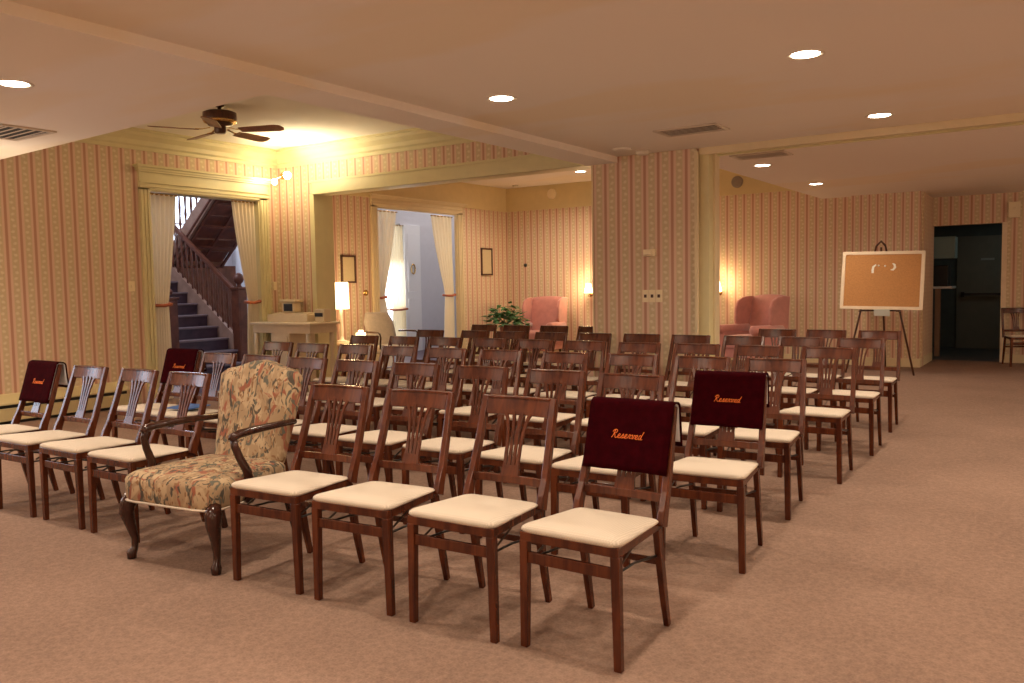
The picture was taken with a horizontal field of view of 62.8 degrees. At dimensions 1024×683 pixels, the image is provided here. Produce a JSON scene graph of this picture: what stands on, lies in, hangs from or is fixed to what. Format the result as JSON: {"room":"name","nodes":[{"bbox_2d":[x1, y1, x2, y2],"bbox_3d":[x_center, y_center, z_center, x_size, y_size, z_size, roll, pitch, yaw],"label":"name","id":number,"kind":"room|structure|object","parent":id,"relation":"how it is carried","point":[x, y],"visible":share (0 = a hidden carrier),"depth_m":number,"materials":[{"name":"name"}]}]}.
{"room":"funeral home chapel","nodes":[
{"label":"funeral home chapel","id":0,"kind":"room"},
{"bbox_2d":[0,36,264,159],"bbox_3d":[-5.609,-1.858,3.860,5.100,0.898,7.570,2,5,34],"label":"ceiling","id":1,"kind":"structure","parent":0,"point":[77,96],"depth_m":5.33,"materials":[{"name":"paint"}]},
{"bbox_2d":[0,124,56,140],"bbox_3d":[-3.871,-1.609,6.473,0.600,0.013,0.400,2,5,34],"label":"ceiling vent","id":2,"kind":"object","parent":1,"relation":"in","point":[7,132],"visible":1,"depth_m":6.48,"materials":[{"name":"metal"}]},
{"bbox_2d":[223,245,247,312],"bbox_3d":[-4.985,-2.100,14.681,5.550,5.300,12.200,2,5,34],"label":"wall","id":3,"kind":"structure","parent":0,"point":[234,259],"depth_m":17.83,"materials":[{"name":"white paint"}]},
{"bbox_2d":[0,142,507,403],"bbox_3d":[-4.938,-0.959,9.663,0.220,3.500,17.800,2,5,34],"label":"wall","id":4,"kind":"structure","parent":0,"point":[70,243],"depth_m":9.67,"materials":[{"name":"paper"}]},
{"bbox_2d":[0,381,129,424],"bbox_3d":[-6.410,0.840,7.173,0.200,0.300,6.600,2,5,34],"label":"baseboard heater","id":5,"kind":"object","parent":4,"relation":"attached to","point":[9,402],"visible":0.5,"depth_m":9.27,"materials":[{"name":"metal"}]},
{"bbox_2d":[150,193,176,398],"bbox_3d":[-4.315,-0.558,10.496,0.118,2.558,0.420,2,5,34],"label":"curtain","id":6,"kind":"object","parent":4,"relation":"hanging from","point":[162,205],"visible":0.69,"depth_m":10.44,"materials":[{"name":"beige fabric"}]},
{"bbox_2d":[74,127,276,167],"bbox_3d":[-4.401,-2.414,10.061,0.160,0.230,4.150,2,5,34],"label":"trim","id":7,"kind":"structure","parent":4,"relation":"attached to","point":[133,138],"depth_m":10.51,"materials":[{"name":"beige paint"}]},
{"bbox_2d":[132,163,272,401],"bbox_3d":[-3.987,-0.753,10.996,0.340,2.875,2.050,2,5,34],"label":"trim","id":8,"kind":"structure","parent":4,"relation":"attached to","point":[181,182],"depth_m":10.68,"materials":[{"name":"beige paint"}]},
{"bbox_2d":[231,200,261,354],"bbox_3d":[-3.626,-0.639,11.518,0.118,2.558,0.411,2,5,34],"label":"curtain","id":9,"kind":"object","parent":4,"relation":"hanging from","point":[243,211],"visible":0.79,"depth_m":11.53,"materials":[{"name":"beige fabric"}]},
{"bbox_2d":[340,255,356,282],"bbox_3d":[-2.590,-1.146,13.287,0.025,0.440,0.320,2,5,34],"label":"framed picture","id":10,"kind":"object","parent":4,"relation":"attached to","point":[347,262],"visible":0.9,"depth_m":13.29,"materials":[{"name":"brown wood"}]},
{"bbox_2d":[377,210,396,366],"bbox_3d":[-2.115,-0.887,14.183,0.118,2.638,0.642,2,5,34],"label":"curtain","id":11,"kind":"object","parent":4,"relation":"hanging from","point":[386,219],"visible":0.4,"depth_m":14.12,"materials":[{"name":"beige fabric"}]},
{"bbox_2d":[368,193,467,360],"bbox_3d":[-1.586,-1.050,14.751,0.160,2.875,2.570,2,5,34],"label":"trim","id":12,"kind":"structure","parent":4,"relation":"attached to","point":[376,202],"depth_m":14.74,"materials":[{"name":"beige paint"}]},
{"bbox_2d":[430,215,455,358],"bbox_3d":[-1.249,-0.989,15.466,0.119,2.638,0.641,2,5,34],"label":"curtain","id":13,"kind":"object","parent":4,"relation":"hanging from","point":[441,225],"visible":0.84,"depth_m":15.52,"materials":[{"name":"beige fabric"}]},
{"bbox_2d":[134,94,413,149],"bbox_3d":[-2.437,-2.571,8.548,5.100,0.220,4.440,2,5,34],"label":"ceiling","id":14,"kind":"structure","parent":0,"point":[303,123],"depth_m":9.80,"materials":[{"name":"paint"}]},
{"bbox_2d":[148,105,283,141],"bbox_3d":[-3.041,-2.318,8.778,1.327,0.295,1.316,2,5,34],"label":"ceiling fan","id":15,"kind":"object","parent":14,"relation":"attached to","point":[220,119],"visible":0.96,"depth_m":8.66,"materials":[{"name":"brown wood"}]},
{"bbox_2d":[277,141,531,311],"bbox_3d":[-1.175,-1.090,10.620,5.350,3.500,0.200,2,5,34],"label":"wall","id":16,"kind":"structure","parent":0,"point":[293,192],"depth_m":11.55,"materials":[{"name":"paper"}]},
{"bbox_2d":[309,194,336,377],"bbox_3d":[-2.619,-0.705,11.679,0.090,2.640,0.350,2,5,34],"label":"trim","id":17,"kind":"structure","parent":16,"relation":"attached to","point":[321,207],"depth_m":11.60,"materials":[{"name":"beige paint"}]},
{"bbox_2d":[276,128,475,168],"bbox_3d":[-1.238,-2.488,10.333,5.100,0.230,0.160,2,5,34],"label":"trim","id":18,"kind":"structure","parent":16,"relation":"attached to","point":[413,138],"depth_m":10.77,"materials":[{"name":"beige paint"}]},
{"bbox_2d":[309,154,590,195],"bbox_3d":[-0.834,-2.049,10.298,4.470,0.185,0.285,2,5,34],"label":"trim","id":19,"kind":"structure","parent":16,"relation":"attached to","point":[532,164],"depth_m":10.16,"materials":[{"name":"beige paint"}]},
{"bbox_2d":[377,208,456,349],"bbox_3d":[-1.274,-2.331,17.116,2.120,5.300,4.000,2,5,34],"label":"wall","id":20,"kind":"structure","parent":0,"point":[432,288],"depth_m":18.09,"materials":[{"name":"white paint"}]},
{"bbox_2d":[389,225,407,335],"bbox_3d":[-2.335,-1.064,17.075,0.119,2.608,0.562,2,5,34],"label":"curtain","id":21,"kind":"object","parent":20,"relation":"hanging from","point":[396,268],"visible":0.72,"depth_m":17.10,"materials":[{"name":"white fabric"}]},
{"bbox_2d":[402,225,422,350],"bbox_3d":[-2.080,-1.111,17.600,0.060,2.630,0.500,2,5,34],"label":"door","id":22,"kind":"structure","parent":20,"relation":"in","point":[411,234],"depth_m":17.55,"materials":[{"name":"white paint"}]},
{"bbox_2d":[0,346,1023,682],"bbox_3d":[-0.422,0.799,9.174,19.100,0.100,21.800,2,5,34],"label":"floor","id":23,"kind":"structure","parent":0,"point":[909,568],"depth_m":3.80,"materials":[{"name":"carpet"}]},
{"bbox_2d":[0,364,62,490],"bbox_3d":[-3.398,0.603,5.688,0.424,0.871,0.582,2,5,33],"label":"chair","id":24,"kind":"object","parent":23,"relation":"on","point":[14,427],"visible":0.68,"depth_m":5.74,"materials":[{"name":"brown wood"}]},
{"bbox_2d":[19,360,68,403],"bbox_3d":[-3.271,0.276,5.867,0.374,0.278,0.179,2,5,33],"label":"cover","id":25,"kind":"object","parent":24,"relation":"on","point":[40,374],"visible":1,"depth_m":5.83,"materials":[{"name":"red fabric"}]},
{"bbox_2d":[0,365,108,517],"bbox_3d":[-2.942,0.614,5.407,0.424,0.871,0.582,1,5,32],"label":"chair","id":26,"kind":"object","parent":23,"relation":"on","point":[28,442],"visible":0.89,"depth_m":5.42,"materials":[{"name":"brown wood"}]},
{"bbox_2d":[39,368,158,529],"bbox_3d":[-2.495,0.625,5.128,0.424,0.871,0.582,2,5,34],"label":"chair","id":27,"kind":"object","parent":23,"relation":"on","point":[76,449],"visible":0.85,"depth_m":5.06,"materials":[{"name":"brown wood"}]},
{"bbox_2d":[87,371,211,542],"bbox_3d":[-2.065,0.637,4.845,0.424,0.871,0.582,1,5,32],"label":"chair","id":28,"kind":"object","parent":23,"relation":"on","point":[130,458],"visible":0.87,"depth_m":4.82,"materials":[{"name":"brown wood"}]},
{"bbox_2d":[112,351,201,456],"bbox_3d":[-2.799,0.527,6.665,0.424,0.871,0.582,1,4,30],"label":"chair","id":29,"kind":"object","parent":23,"relation":"on","point":[121,410],"visible":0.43,"depth_m":6.69,"materials":[{"name":"brown wood"}]},
{"bbox_2d":[160,348,206,382],"bbox_3d":[-2.685,0.198,6.851,0.374,0.278,0.179,1,4,30],"label":"cover","id":30,"kind":"object","parent":29,"relation":"on","point":[176,359],"visible":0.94,"depth_m":6.84,"materials":[{"name":"red fabric"}]},
{"bbox_2d":[146,352,237,466],"bbox_3d":[-2.412,0.540,6.369,0.424,0.871,0.582,1,5,31],"label":"chair","id":31,"kind":"object","parent":23,"relation":"on","point":[222,359],"visible":0.47,"depth_m":6.51,"materials":[{"name":"brown wood"}]},
{"bbox_2d":[155,196,247,376],"bbox_3d":[-5.874,-1.825,14.556,3.928,4.600,2.737,2,5,34],"label":"staircase","id":32,"kind":"structure","parent":23,"relation":"on","point":[208,311],"depth_m":14.20,"materials":[{"name":"brown wood"}]},
{"bbox_2d":[119,359,302,575],"bbox_3d":[-1.537,0.609,4.416,0.730,0.968,0.766,1,4,27],"label":"floral armchair","id":33,"kind":"object","parent":23,"relation":"on","point":[259,400],"visible":0.91,"depth_m":4.39,"materials":[{"name":"fabric"}]},
{"bbox_2d":[185,354,280,458],"bbox_3d":[-2.001,0.551,6.095,0.424,0.871,0.582,1,4,30],"label":"chair","id":34,"kind":"object","parent":23,"relation":"on","point":[247,358],"visible":0.23,"depth_m":5.96,"materials":[{"name":"brown wood"}]},
{"bbox_2d":[250,312,339,390],"bbox_3d":[-2.924,0.130,11.341,1.180,1.030,0.540,2,5,34],"label":"writing desk","id":35,"kind":"object","parent":23,"relation":"on","point":[298,327],"visible":0.5,"depth_m":11.19,"materials":[{"name":"beige paint"}]},
{"bbox_2d":[230,384,369,594],"bbox_3d":[-0.993,0.672,4.045,0.424,0.871,0.582,1,4,30],"label":"chair","id":36,"kind":"object","parent":23,"relation":"on","point":[294,487],"visible":0.94,"depth_m":4.00,"materials":[{"name":"brown wood"}]},
{"bbox_2d":[285,357,327,472],"bbox_3d":[-1.585,0.565,5.787,0.424,0.871,0.582,1,5,32],"label":"chair","id":37,"kind":"object","parent":23,"relation":"on","point":[304,363],"visible":0.41,"depth_m":5.91,"materials":[{"name":"brown wood"}]},
{"bbox_2d":[294,343,328,423],"bbox_3d":[-1.913,0.467,7.317,0.424,0.871,0.582,1,5,32],"label":"chair","id":38,"kind":"object","parent":23,"relation":"on","point":[312,348],"visible":0.3,"depth_m":7.48,"materials":[{"name":"brown wood"}]},
{"bbox_2d":[284,359,378,476],"bbox_3d":[-1.179,0.577,5.500,0.424,0.871,0.582,1,5,31],"label":"chair","id":39,"kind":"object","parent":23,"relation":"on","point":[317,432],"visible":0.56,"depth_m":5.57,"materials":[{"name":"brown wood"}]},
{"bbox_2d":[295,344,372,445],"bbox_3d":[-1.478,0.477,7.048,0.424,0.871,0.582,1,5,32],"label":"chair","id":40,"kind":"object","parent":23,"relation":"on","point":[349,349],"visible":0.36,"depth_m":7.19,"materials":[{"name":"brown wood"}]},
{"bbox_2d":[313,335,378,424],"bbox_3d":[-1.649,0.387,8.426,0.424,0.871,0.582,2,5,34],"label":"chair","id":41,"kind":"object","parent":23,"relation":"on","point":[366,339],"visible":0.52,"depth_m":8.52,"materials":[{"name":"brown wood"}]},
{"bbox_2d":[337,341,366,376],"bbox_3d":[-2.468,0.276,12.689,0.440,0.540,0.500,2,5,34],"label":"side table","id":42,"kind":"object","parent":23,"relation":"on","point":[347,342],"visible":0.2,"depth_m":12.54,"materials":[{"name":"beige paint"}]},
{"bbox_2d":[335,282,348,341],"bbox_3d":[-2.569,-0.440,12.616,0.250,0.900,0.250,2,5,34],"label":"table lamp","id":43,"kind":"object","parent":42,"relation":"on","point":[341,288],"visible":0.93,"depth_m":12.50,"materials":[{"name":"white fabric"}]},
{"bbox_2d":[337,345,417,431],"bbox_3d":[-1.063,0.489,6.774,0.424,0.871,0.582,1,5,32],"label":"chair","id":44,"kind":"object","parent":23,"relation":"on","point":[410,351],"visible":0.48,"depth_m":6.89,"materials":[{"name":"brown wood"}]},
{"bbox_2d":[311,388,454,615],"bbox_3d":[-0.552,0.682,3.783,0.424,0.871,0.582,1,4,29],"label":"chair","id":45,"kind":"object","parent":23,"relation":"on","point":[383,501],"visible":0.95,"depth_m":3.71,"materials":[{"name":"brown wood"}]},
{"bbox_2d":[352,336,419,425],"bbox_3d":[-1.206,0.399,8.133,0.424,0.871,0.582,2,5,34],"label":"chair","id":46,"kind":"object","parent":23,"relation":"on","point":[397,340],"visible":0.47,"depth_m":8.28,"materials":[{"name":"brown wood"}]},
{"bbox_2d":[335,362,439,512],"bbox_3d":[-0.745,0.590,5.197,0.424,0.871,0.582,1,5,31],"label":"chair","id":47,"kind":"object","parent":23,"relation":"on","point":[394,440],"visible":0.69,"depth_m":5.22,"materials":[{"name":"brown wood"}]},
{"bbox_2d":[364,312,416,363],"bbox_3d":[-1.928,0.031,13.076,0.688,0.962,0.800,-4,5,-38],"label":"armchair","id":48,"kind":"object","parent":23,"relation":"on","point":[380,324],"visible":0.44,"depth_m":13.20,"materials":[{"name":"fabric"}]},
{"bbox_2d":[393,337,460,430],"bbox_3d":[-0.779,0.410,7.859,0.424,0.871,0.582,2,5,34],"label":"chair","id":49,"kind":"object","parent":23,"relation":"on","point":[433,341],"visible":0.38,"depth_m":7.96,"materials":[{"name":"brown wood"}]},
{"bbox_2d":[388,347,466,463],"bbox_3d":[-0.644,0.502,6.470,0.424,0.871,0.582,1,5,31],"label":"chair","id":50,"kind":"object","parent":23,"relation":"on","point":[432,352],"visible":0.49,"depth_m":6.61,"materials":[{"name":"brown wood"}]},
{"bbox_2d":[401,365,508,533],"bbox_3d":[-0.308,0.601,4.914,0.424,0.871,0.582,1,5,31],"label":"chair","id":51,"kind":"object","parent":23,"relation":"on","point":[460,449],"visible":0.62,"depth_m":4.96,"materials":[{"name":"brown wood"}]},
{"bbox_2d":[436,338,506,438],"bbox_3d":[-0.346,0.420,7.595,0.424,0.871,0.582,2,5,35],"label":"chair","id":52,"kind":"object","parent":23,"relation":"on","point":[477,342],"visible":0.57,"depth_m":7.73,"materials":[{"name":"brown wood"}]},
{"bbox_2d":[438,349,522,471],"bbox_3d":[-0.212,0.513,6.185,0.424,0.871,0.582,1,5,31],"label":"chair","id":53,"kind":"object","parent":23,"relation":"on","point":[460,413],"visible":0.47,"depth_m":6.27,"materials":[{"name":"brown wood"}]},
{"bbox_2d":[407,394,557,643],"bbox_3d":[-0.097,0.693,3.503,0.424,0.871,0.582,1,5,32],"label":"chair","id":54,"kind":"object","parent":23,"relation":"on","point":[476,515],"visible":0.96,"depth_m":3.43,"materials":[{"name":"brown wood"}]},
{"bbox_2d":[466,331,526,405],"bbox_3d":[-0.142,0.343,8.680,0.424,0.871,0.582,2,5,33],"label":"chair","id":55,"kind":"object","parent":23,"relation":"on","point":[508,335],"visible":0.34,"depth_m":8.84,"materials":[{"name":"brown wood"}]},
{"bbox_2d":[481,301,530,348],"bbox_3d":[-0.086,-0.197,15.117,0.984,1.072,0.866,2,5,34],"label":"potted plant","id":56,"kind":"object","parent":23,"relation":"on","point":[509,315],"visible":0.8,"depth_m":15.02,"materials":[{"name":"green plant"}]},
{"bbox_2d":[482,339,553,444],"bbox_3d":[0.070,0.433,7.303,0.424,0.871,0.582,2,5,35],"label":"chair","id":57,"kind":"object","parent":23,"relation":"on","point":[529,344],"visible":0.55,"depth_m":7.46,"materials":[{"name":"brown wood"}]},
{"bbox_2d":[475,369,585,538],"bbox_3d":[0.123,0.614,4.618,0.424,0.871,0.582,1,5,32],"label":"chair","id":58,"kind":"object","parent":23,"relation":"on","point":[532,457],"visible":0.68,"depth_m":4.67,"materials":[{"name":"brown wood"}]},
{"bbox_2d":[508,332,567,390],"bbox_3d":[0.262,0.356,8.380,0.424,0.871,0.582,2,5,34],"label":"chair","id":59,"kind":"object","parent":23,"relation":"on","point":[556,336],"visible":0.29,"depth_m":8.52,"materials":[{"name":"brown wood"}]},
{"bbox_2d":[516,296,566,351],"bbox_3d":[0.549,-0.284,15.841,0.850,1.134,0.857,1,4,26],"label":"chair","id":60,"kind":"object","parent":23,"relation":"on","point":[542,310],"visible":0.49,"depth_m":16.03,"materials":[{"name":"pink fabric"}]},
{"bbox_2d":[502,351,588,482],"bbox_3d":[0.255,0.527,5.864,0.424,0.871,0.582,1,5,32],"label":"chair","id":61,"kind":"object","parent":23,"relation":"on","point":[571,358],"visible":0.41,"depth_m":5.94,"materials":[{"name":"brown wood"}]},
{"bbox_2d":[533,340,605,453],"bbox_3d":[0.500,0.445,7.004,0.424,0.871,0.582,2,5,33],"label":"chair","id":62,"kind":"object","parent":23,"relation":"on","point":[583,346],"visible":0.46,"depth_m":7.08,"materials":[{"name":"brown wood"}]},
{"bbox_2d":[549,333,611,417],"bbox_3d":[0.678,0.367,8.120,0.424,0.871,0.582,2,5,34],"label":"chair","id":63,"kind":"object","parent":23,"relation":"on","point":[606,337],"visible":0.36,"depth_m":8.25,"materials":[{"name":"brown wood"}]},
{"bbox_2d":[519,406,677,672],"bbox_3d":[0.358,0.703,3.244,0.424,0.871,0.582,2,5,35],"label":"chair","id":64,"kind":"object","parent":23,"relation":"on","point":[587,531],"visible":0.84,"depth_m":3.13,"materials":[{"name":"brown wood"}]},
{"bbox_2d":[582,396,682,475],"bbox_3d":[0.489,0.375,3.419,0.374,0.278,0.179,2,5,35],"label":"cover","id":65,"kind":"object","parent":64,"relation":"on","point":[624,434],"visible":0.99,"depth_m":3.38,"materials":[{"name":"red fabric"}]},
{"bbox_2d":[550,373,664,566],"bbox_3d":[0.516,0.627,4.326,0.424,0.871,0.582,1,5,32],"label":"chair","id":66,"kind":"object","parent":23,"relation":"on","point":[571,467],"visible":0.48,"depth_m":4.29,"materials":[{"name":"brown wood"}]},
{"bbox_2d":[570,353,657,498],"bbox_3d":[0.701,0.537,5.598,0.424,0.871,0.582,1,5,32],"label":"chair","id":67,"kind":"object","parent":23,"relation":"on","point":[614,359],"visible":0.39,"depth_m":5.75,"materials":[{"name":"brown wood"}]},
{"bbox_2d":[586,342,660,433],"bbox_3d":[0.911,0.458,6.714,0.424,0.871,0.582,2,5,34],"label":"chair","id":68,"kind":"object","parent":23,"relation":"on","point":[638,347],"visible":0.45,"depth_m":6.86,"materials":[{"name":"brown wood"}]},
{"bbox_2d":[606,333,659,395],"bbox_3d":[1.107,0.377,7.849,0.424,0.871,0.582,2,5,34],"label":"chair","id":69,"kind":"object","parent":23,"relation":"on","point":[651,338],"visible":0.3,"depth_m":8.02,"materials":[{"name":"brown wood"}]},
{"bbox_2d":[645,334,710,416],"bbox_3d":[1.512,0.390,7.565,0.424,0.871,0.582,2,5,34],"label":"chair","id":70,"kind":"object","parent":23,"relation":"on","point":[699,339],"visible":0.34,"depth_m":7.71,"materials":[{"name":"brown wood"}]},
{"bbox_2d":[640,355,730,509],"bbox_3d":[1.120,0.548,5.322,0.424,0.871,0.582,1,5,32],"label":"chair","id":71,"kind":"object","parent":23,"relation":"on","point":[686,362],"visible":0.47,"depth_m":5.42,"materials":[{"name":"brown wood"}]},
{"bbox_2d":[655,343,719,456],"bbox_3d":[1.329,0.468,6.459,0.424,0.871,0.582,2,5,34],"label":"chair","id":72,"kind":"object","parent":23,"relation":"on","point":[679,348],"visible":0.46,"depth_m":6.61,"materials":[{"name":"brown wood"}]},
{"bbox_2d":[658,376,766,573],"bbox_3d":[1.028,0.625,4.208,0.424,0.871,0.582,1,4,30],"label":"chair","id":73,"kind":"object","parent":23,"relation":"on","point":[725,472],"visible":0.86,"depth_m":4.08,"materials":[{"name":"brown wood"}]},
{"bbox_2d":[690,370,768,428],"bbox_3d":[1.141,0.297,4.395,0.374,0.278,0.179,1,4,30],"label":"cover","id":74,"kind":"object","parent":73,"relation":"on","point":[720,398],"visible":1,"depth_m":4.36,"materials":[{"name":"red fabric"}]},
{"bbox_2d":[719,335,764,371],"bbox_3d":[1.928,0.401,7.290,0.424,0.871,0.582,2,5,34],"label":"chair","id":75,"kind":"object","parent":23,"relation":"on","point":[727,340],"visible":0.27,"depth_m":7.46,"materials":[{"name":"brown wood"}]},
{"bbox_2d":[707,345,783,474],"bbox_3d":[1.731,0.480,6.173,0.424,0.871,0.582,2,5,35],"label":"chair","id":76,"kind":"object","parent":23,"relation":"on","point":[765,351],"visible":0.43,"depth_m":6.32,"materials":[{"name":"brown wood"}]},
{"bbox_2d":[720,294,789,358],"bbox_3d":[3.895,-0.185,13.512,0.857,1.134,0.850,-3,5,-32],"label":"chair","id":77,"kind":"object","parent":23,"relation":"on","point":[752,314],"visible":0.7,"depth_m":13.61,"materials":[{"name":"pink fabric"}]},
{"bbox_2d":[717,358,806,520],"bbox_3d":[1.528,0.559,5.064,0.424,0.871,0.582,1,5,31],"label":"chair","id":78,"kind":"object","parent":23,"relation":"on","point":[775,438],"visible":0.85,"depth_m":5.08,"materials":[{"name":"brown wood"}]},
{"bbox_2d":[753,329,796,409],"bbox_3d":[2.529,0.326,8.239,0.424,0.871,0.582,2,5,34],"label":"chair","id":79,"kind":"object","parent":23,"relation":"on","point":[770,333],"visible":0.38,"depth_m":8.39,"materials":[{"name":"brown wood"}]},
{"bbox_2d":[769,336,823,449],"bbox_3d":[2.341,0.412,7.021,0.424,0.871,0.582,2,5,35],"label":"chair","id":80,"kind":"object","parent":23,"relation":"on","point":[787,392],"visible":0.47,"depth_m":7.09,"materials":[{"name":"brown wood"}]},
{"bbox_2d":[777,347,856,483],"bbox_3d":[2.157,0.492,5.880,0.424,0.871,0.582,2,5,34],"label":"chair","id":81,"kind":"object","parent":23,"relation":"on","point":[816,414],"visible":0.88,"depth_m":5.89,"materials":[{"name":"brown wood"}]},
{"bbox_2d":[787,329,846,427],"bbox_3d":[2.918,0.336,7.982,0.424,0.871,0.582,2,5,35],"label":"chair","id":82,"kind":"object","parent":23,"relation":"on","point":[833,334],"visible":0.46,"depth_m":8.07,"materials":[{"name":"brown wood"}]},
{"bbox_2d":[816,338,884,455],"bbox_3d":[2.743,0.423,6.746,0.424,0.871,0.582,2,5,34],"label":"chair","id":83,"kind":"object","parent":23,"relation":"on","point":[870,397],"visible":0.88,"depth_m":6.77,"materials":[{"name":"brown wood"}]},
{"bbox_2d":[842,330,900,432],"bbox_3d":[3.318,0.348,7.706,0.424,0.871,0.582,2,5,34],"label":"chair","id":84,"kind":"object","parent":23,"relation":"on","point":[889,382],"visible":0.67,"depth_m":7.74,"materials":[{"name":"brown wood"}]},
{"bbox_2d":[845,240,914,375],"bbox_3d":[5.398,-0.507,12.155,0.937,1.905,0.787,2,5,34],"label":"easel","id":85,"kind":"object","parent":23,"relation":"on","point":[881,241],"visible":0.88,"depth_m":12.00,"materials":[{"name":"brown wood"}]},
{"bbox_2d":[840,250,925,309],"bbox_3d":[5.244,-0.866,11.898,1.109,0.845,0.124,2,5,34],"label":"cork board","id":86,"kind":"object","parent":85,"relation":"on","point":[892,280],"visible":1,"depth_m":11.88,"materials":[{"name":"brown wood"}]},
{"bbox_2d":[933,265,955,355],"bbox_3d":[7.295,-0.547,14.741,0.830,1.560,0.600,2,5,34],"label":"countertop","id":87,"kind":"structure","parent":23,"relation":"on","point":[941,273],"depth_m":14.43,"materials":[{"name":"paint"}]},
{"bbox_2d":[1001,308,1023,366],"bbox_3d":[7.716,-0.071,12.748,0.424,0.871,0.582,0,4,14],"label":"chair","id":88,"kind":"object","parent":23,"relation":"on","point":[1011,338],"visible":1,"depth_m":12.91,"materials":[{"name":"brown wood"}]},
{"bbox_2d":[7,0,1023,198],"bbox_3d":[3.311,-2.096,4.702,8.050,0.850,18.950,2,5,34],"label":"ceiling","id":89,"kind":"structure","parent":0,"point":[601,76],"depth_m":4.97,"materials":[{"name":"paint"}]},
{"bbox_2d":[0,0,616,165],"bbox_3d":[-2.266,-1.917,3.945,0.350,0.910,11.450,2,5,34],"label":"ceiling beam","id":90,"kind":"structure","parent":89,"relation":"attached to","point":[17,21],"depth_m":4.90,"materials":[{"name":"paint"}]},
{"bbox_2d":[653,123,729,136],"bbox_3d":[1.528,-1.798,7.144,0.560,0.013,0.340,2,5,34],"label":"ceiling vent","id":91,"kind":"object","parent":89,"relation":"in","point":[711,127],"visible":1,"depth_m":7.13,"materials":[{"name":"metal"}]},
{"bbox_2d":[699,112,1023,155],"bbox_3d":[4.769,-1.765,6.193,7.080,0.065,0.060,2,5,34],"label":"trim","id":92,"kind":"structure","parent":89,"relation":"attached to","point":[1014,117],"depth_m":7.28,"materials":[{"name":"beige paint"}]},
{"bbox_2d":[463,169,590,188],"bbox_3d":[0.830,-2.918,12.808,6.150,0.220,5.900,2,5,34],"label":"ceiling","id":93,"kind":"structure","parent":0,"point":[563,177],"depth_m":15.52,"materials":[{"name":"paint"}]},
{"bbox_2d":[593,148,698,416],"bbox_3d":[1.451,-1.006,8.703,1.150,3.500,0.450,2,5,34],"label":"wall column","id":94,"kind":"structure","parent":0,"point":[640,203],"depth_m":8.50,"materials":[{"name":"paper"}]},
{"bbox_2d":[694,151,698,369],"bbox_3d":[1.810,-0.539,8.220,0.035,2.620,0.030,2,5,34],"label":"trim","id":95,"kind":"structure","parent":94,"relation":"attached to","point":[696,160],"depth_m":8.18,"materials":[{"name":"beige paint"}]},
{"bbox_2d":[698,154,712,370],"bbox_3d":[1.946,-0.539,8.328,0.110,2.600,0.220,2,5,34],"label":"trim","id":96,"kind":"structure","parent":94,"relation":"attached to","point":[705,161],"depth_m":8.21,"materials":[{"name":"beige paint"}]},
{"bbox_2d":[713,154,719,370],"bbox_3d":[2.025,-0.541,8.335,0.035,2.600,0.120,2,5,34],"label":"trim","id":97,"kind":"structure","parent":96,"relation":"attached to","point":[716,216],"depth_m":8.29,"materials":[{"name":"beige paint"}]},
{"bbox_2d":[506,191,925,365],"bbox_3d":[3.105,-1.458,14.926,7.670,3.500,0.150,2,5,34],"label":"wall","id":98,"kind":"structure","parent":0,"point":[793,244],"depth_m":14.17,"materials":[{"name":"paper"}]},
{"bbox_2d":[342,169,793,211],"bbox_3d":[1.401,-2.556,12.391,7.580,0.465,5.800,2,5,34],"label":"ceiling","id":99,"kind":"structure","parent":98,"relation":"attached to","point":[576,194],"depth_m":15.92,"materials":[{"name":"paint"}]},
{"bbox_2d":[509,346,931,366],"bbox_3d":[3.362,0.198,15.362,7.645,0.130,1.300,2,5,34],"label":"baseboard","id":100,"kind":"structure","parent":98,"relation":"attached to","point":[905,362],"depth_m":13.11,"materials":[{"name":"beige paint"}]},
{"bbox_2d":[850,191,921,358],"bbox_3d":[5.775,-0.947,12.984,0.990,2.650,0.150,2,5,34],"label":"wall","id":101,"kind":"structure","parent":0,"point":[895,219],"depth_m":12.86,"materials":[{"name":"paper"}]},
{"bbox_2d":[924,194,933,355],"bbox_3d":[6.533,-1.409,13.312,0.120,3.500,1.300,2,5,34],"label":"wall","id":102,"kind":"structure","parent":0,"point":[929,238],"depth_m":13.43,"materials":[{"name":"paper"}]},
{"bbox_2d":[932,223,1001,347],"bbox_3d":[8.255,-1.229,14.643,3.700,2.900,2.800,2,5,34],"label":"wall","id":103,"kind":"structure","parent":0,"point":[948,296],"depth_m":16.13,"materials":[{"name":"paint"}]},
{"bbox_2d":[934,236,957,258],"bbox_3d":[7.297,-1.630,14.681,0.850,0.370,0.366,2,5,34],"label":"upper cabinet","id":104,"kind":"object","parent":103,"relation":"attached to","point":[944,247],"visible":0.48,"depth_m":14.39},
{"bbox_2d":[955,235,1001,348],"bbox_3d":[8.868,-0.923,15.747,0.940,2.120,0.130,2,5,34],"label":"door","id":105,"kind":"structure","parent":103,"relation":"in","point":[979,258],"depth_m":15.81,"materials":[{"name":"paint"}]},
{"bbox_2d":[933,192,1023,354],"bbox_3d":[9.426,-1.375,12.058,6.080,3.500,0.150,2,5,34],"label":"wall","id":106,"kind":"structure","parent":0,"point":[983,208],"depth_m":13.13,"materials":[{"name":"paper"}]},
{"bbox_2d":[999,222,1007,361],"bbox_3d":[7.710,-0.768,13.162,0.070,2.200,0.020,2,5,34],"label":"trim","id":107,"kind":"structure","parent":106,"relation":"attached to","point":[1004,224],"depth_m":13.14,"materials":[{"name":"brown wood"}]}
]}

